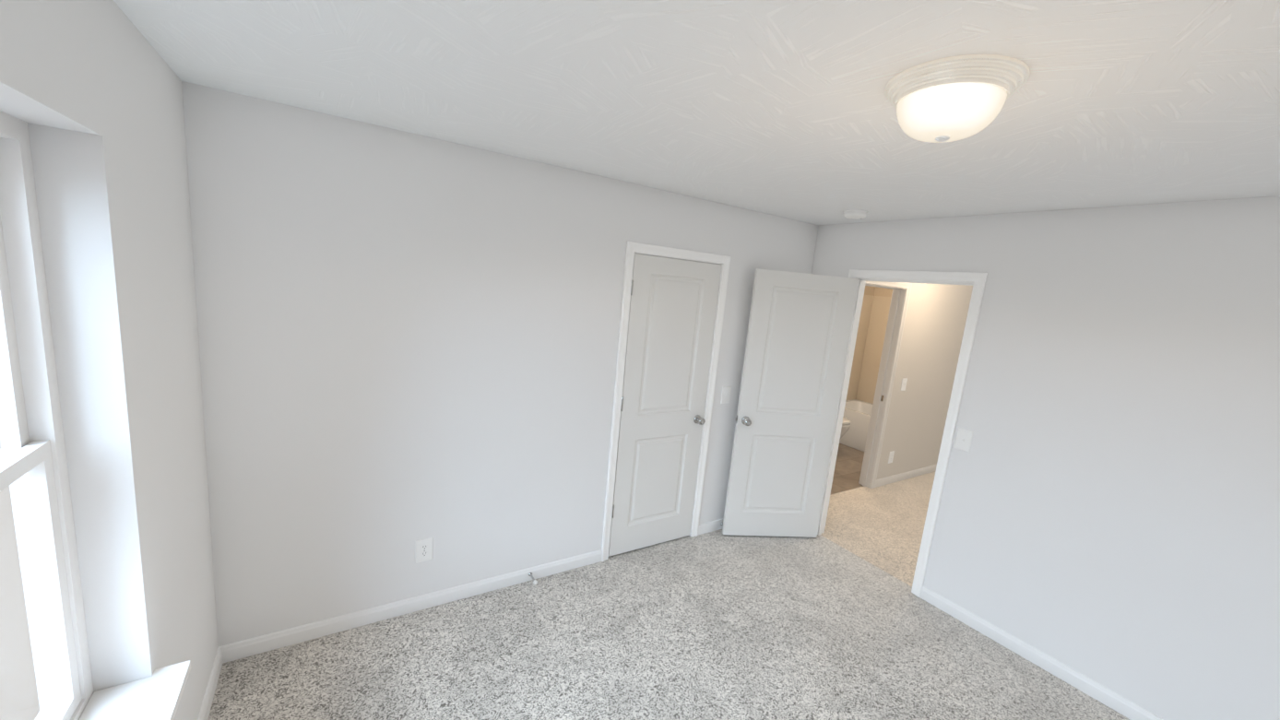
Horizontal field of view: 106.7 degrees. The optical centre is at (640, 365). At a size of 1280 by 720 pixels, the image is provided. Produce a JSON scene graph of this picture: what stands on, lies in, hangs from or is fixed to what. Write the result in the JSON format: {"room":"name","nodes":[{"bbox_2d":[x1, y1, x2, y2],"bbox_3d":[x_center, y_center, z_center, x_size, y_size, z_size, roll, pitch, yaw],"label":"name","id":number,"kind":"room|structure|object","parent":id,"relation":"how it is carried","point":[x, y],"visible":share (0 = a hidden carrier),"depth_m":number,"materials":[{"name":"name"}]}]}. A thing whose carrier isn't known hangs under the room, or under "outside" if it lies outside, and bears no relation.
{"room":"empty bedroom","nodes":[
{"label":"empty bedroom","id":0,"kind":"room"},
{"bbox_2d":[0,0,218,719],"bbox_3d":[-0.878,0.505,0.354,0.200,2.440,3.756,-1,11,-33],"label":"wall","id":1,"kind":"structure","parent":0,"point":[91,93],"depth_m":1.28,"materials":[{"name":"paint"}]},
{"bbox_2d":[0,110,190,719],"bbox_3d":[-0.865,0.377,0.407,0.273,1.497,2.032,-1,11,-33],"label":"window unit","id":2,"kind":"structure","parent":1,"relation":"in","point":[33,471],"depth_m":1.14,"materials":[{"name":"plastic"}]},
{"bbox_2d":[197,644,226,719],"bbox_3d":[-0.935,1.647,0.669,0.012,0.082,3.606,-1,11,-33],"label":"baseboard","id":3,"kind":"structure","parent":1,"relation":"attached to","point":[220,657],"depth_m":1.99,"materials":[{"name":"paint"}]},
{"bbox_2d":[181,81,972,646],"bbox_3d":[1.051,0.089,3.864,7.258,2.440,0.120,-1,11,-33],"label":"wall","id":4,"kind":"structure","parent":0,"point":[407,339],"depth_m":2.37,"materials":[{"name":"paint"}]},
{"bbox_2d":[226,549,601,662],"bbox_3d":[-1.069,1.295,2.683,1.919,0.082,0.012,-1,11,-33],"label":"baseboard","id":5,"kind":"structure","parent":4,"relation":"attached to","point":[238,650],"depth_m":2.53,"materials":[{"name":"paint"}]},
{"bbox_2d":[528,572,537,584],"bbox_3d":[-0.649,1.295,2.886,0.026,0.026,0.100,-1,11,-33],"label":"door stop","id":6,"kind":"object","parent":5,"relation":"attached to","point":[535,582],"visible":1,"depth_m":2.88,"materials":[{"name":"grey metal"}]},
{"bbox_2d":[414,537,433,563],"bbox_3d":[-1.160,0.996,2.558,0.086,0.130,0.007,-1,11,-33],"label":"outlet","id":7,"kind":"object","parent":4,"relation":"attached to","point":[420,549],"visible":1,"depth_m":2.55,"materials":[{"name":"plastic"}]},
{"bbox_2d":[611,280,633,518],"bbox_3d":[-0.125,0.247,3.075,0.012,1.578,0.042,-1,11,-33],"label":"closet door hinges","id":8,"kind":"object","parent":4,"relation":"attached to","point":[622,397],"visible":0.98,"depth_m":3.06,"materials":[{"name":"grey metal"}]},
{"bbox_2d":[608,253,721,557],"bbox_3d":[0.165,0.303,3.286,0.709,2.028,0.035,-1,11,-33],"label":"closet door","id":9,"kind":"structure","parent":4,"relation":"in","point":[673,302],"depth_m":3.25,"materials":[{"name":"paint"}]},
{"bbox_2d":[693,414,705,425],"bbox_3d":[0.420,0.389,3.471,0.103,0.066,0.164,-1,11,-33],"label":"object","id":10,"kind":"structure","parent":9,"relation":"attached to","point":[698,419],"depth_m":3.42,"materials":[{"name":"grey metal"}]},
{"bbox_2d":[601,241,730,561],"bbox_3d":[0.143,0.290,3.320,0.753,2.062,0.120,-1,11,-33],"label":"door frame","id":11,"kind":"structure","parent":4,"relation":"attached to","point":[710,360],"depth_m":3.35,"materials":[{"name":"paint"}]},
{"bbox_2d":[697,518,723,535],"bbox_3d":[0.905,1.293,3.764,0.894,0.082,0.341,-1,11,-33],"label":"baseboard","id":12,"kind":"structure","parent":4,"relation":"attached to","point":[708,527],"depth_m":3.72,"materials":[{"name":"paint"}]},
{"bbox_2d":[720,386,731,403],"bbox_3d":[0.644,0.222,3.547,0.086,0.130,0.016,-1,11,-33],"label":"light switch","id":13,"kind":"object","parent":4,"relation":"attached to","point":[726,395],"visible":1,"depth_m":3.55,"materials":[{"name":"plastic"}]},
{"bbox_2d":[858,289,893,483],"bbox_3d":[2.095,0.221,4.655,0.854,2.105,0.018,-1,11,-33],"label":"door frame","id":14,"kind":"structure","parent":4,"relation":"attached to","point":[876,385],"depth_m":4.85,"materials":[{"name":"paint"}]},
{"bbox_2d":[859,281,912,488],"bbox_3d":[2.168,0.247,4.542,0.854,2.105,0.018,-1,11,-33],"label":"door frame","id":15,"kind":"structure","parent":4,"relation":"attached to","point":[904,285],"depth_m":4.71,"materials":[{"name":"paint"}]},
{"bbox_2d":[888,450,894,463],"bbox_3d":[2.657,0.975,5.031,0.086,0.130,0.007,-1,11,-33],"label":"outlet","id":16,"kind":"object","parent":4,"relation":"attached to","point":[891,456],"visible":1,"depth_m":5.03,"materials":[{"name":"plastic"}]},
{"bbox_2d":[900,378,907,391],"bbox_3d":[2.717,0.200,4.888,0.086,0.130,0.016,-1,11,-33],"label":"light switch","id":17,"kind":"object","parent":4,"relation":"attached to","point":[904,384],"visible":1,"depth_m":4.89,"materials":[{"name":"plastic"}]},
{"bbox_2d":[875,464,936,487],"bbox_3d":[3.166,1.221,5.415,1.740,0.082,0.012,-1,11,-33],"label":"baseboard","id":18,"kind":"structure","parent":4,"relation":"attached to","point":[882,481],"depth_m":5.23,"materials":[{"name":"paint"}]},
{"bbox_2d":[207,529,1130,719],"bbox_3d":[0.507,1.651,2.037,4.318,0.120,4.616,-1,11,-33],"label":"floor carpet","id":19,"kind":"object","parent":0,"point":[717,625],"visible":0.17,"depth_m":2.44,"materials":[{"name":"grey carpet"}]},
{"bbox_2d":[113,0,1279,225],"bbox_3d":[1.781,-0.952,2.704,7.258,0.120,5.330,-1,11,-33],"label":"ceiling","id":20,"kind":"structure","parent":0,"point":[781,109],"depth_m":1.40,"materials":[{"name":"white paint"}]},
{"bbox_2d":[843,210,867,219],"bbox_3d":[1.385,-0.967,3.062,0.144,0.041,0.144,-1,11,-33],"label":"smoke detector","id":21,"kind":"object","parent":20,"relation":"attached to","point":[856,214],"visible":1,"depth_m":3.02,"materials":[{"name":"plastic"}]},
{"bbox_2d":[884,54,1030,142],"bbox_3d":[0.805,-0.663,1.248,0.316,0.140,0.316,-1,11,-33],"label":"flush-mount light","id":22,"kind":"object","parent":20,"relation":"attached to","point":[951,99],"visible":1,"depth_m":1.16,"materials":[{"name":"white glass"}]},
{"bbox_2d":[829,443,864,495],"bbox_3d":[2.345,1.174,5.870,2.940,0.116,1.514,-1,11,-33],"label":"floor","id":23,"kind":"structure","parent":0,"point":[847,468],"depth_m":5.43,"materials":[{"name":"beige tile"}]},
{"bbox_2d":[839,416,850,439],"bbox_3d":[2.334,0.677,6.076,0.450,0.782,0.714,-1,11,-33],"label":"toilet","id":24,"kind":"object","parent":23,"relation":"on","point":[846,425],"visible":0.12,"depth_m":5.79,"materials":[{"name":"ceramic"}]},
{"bbox_2d":[839,295,891,451],"bbox_3d":[3.270,0.122,6.196,0.758,2.000,1.328,-1,11,-33],"label":"bathtub","id":25,"kind":"object","parent":23,"relation":"on","point":[871,330],"visible":0.17,"depth_m":6.77,"materials":[{"name":"plastic"}]},
{"bbox_2d":[852,285,875,400],"bbox_3d":[2.062,-0.216,6.216,3.000,2.440,0.120,-1,11,-33],"label":"wall","id":26,"kind":"structure","parent":0,"point":[869,290],"depth_m":6.71,"materials":[{"name":"paint"}]},
{"bbox_2d":[820,472,935,586],"bbox_3d":[3.612,1.675,3.573,3.316,0.120,3.816,-1,11,-33],"label":"floor","id":27,"kind":"structure","parent":0,"point":[881,527],"depth_m":4.15,"materials":[{"name":"beige carpet"}]},
{"bbox_2d":[873,286,892,296],"bbox_3d":[3.664,-0.099,6.392,0.120,2.440,1.320,-1,11,-33],"label":"wall","id":28,"kind":"structure","parent":0,"point":[877,291],"depth_m":6.66,"materials":[{"name":"paint"}]},
{"bbox_2d":[811,195,1279,719],"bbox_3d":[2.350,0.448,2.437,0.120,2.440,3.756,-1,11,-33],"label":"wall","id":29,"kind":"structure","parent":0,"point":[1108,513],"depth_m":2.32,"materials":[{"name":"paint"}]},
{"bbox_2d":[722,268,858,537],"bbox_3d":[1.110,0.340,3.577,0.765,2.028,0.035,4,10,-7],"label":"bedroom door","id":30,"kind":"structure","parent":29,"relation":"in","point":[798,337],"depth_m":3.55,"materials":[{"name":"paint"}]},
{"bbox_2d":[735,415,751,426],"bbox_3d":[0.764,0.407,3.549,0.103,0.066,0.164,4,10,-7],"label":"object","id":31,"kind":"structure","parent":30,"relation":"attached to","point":[746,420],"depth_m":3.52,"materials":[{"name":"grey metal"}]},
{"bbox_2d":[817,269,987,597],"bbox_3d":[1.745,0.408,3.358,0.138,2.105,0.895,-1,11,-33],"label":"door frame","id":32,"kind":"structure","parent":29,"relation":"attached to","point":[978,279],"depth_m":3.07,"materials":[{"name":"paint"}]},
{"bbox_2d":[953,427,973,452],"bbox_3d":[1.969,0.456,2.902,0.016,0.130,0.086,-1,11,-33],"label":"light switch","id":33,"kind":"object","parent":29,"relation":"attached to","point":[964,440],"visible":1,"depth_m":2.90,"materials":[{"name":"plastic"}]},
{"bbox_2d":[919,585,1163,719],"bbox_3d":[2.479,1.709,2.149,0.012,0.082,2.370,-1,11,-33],"label":"baseboard","id":34,"kind":"structure","parent":29,"relation":"attached to","point":[1050,665],"depth_m":2.59,"materials":[{"name":"paint"}]}
]}

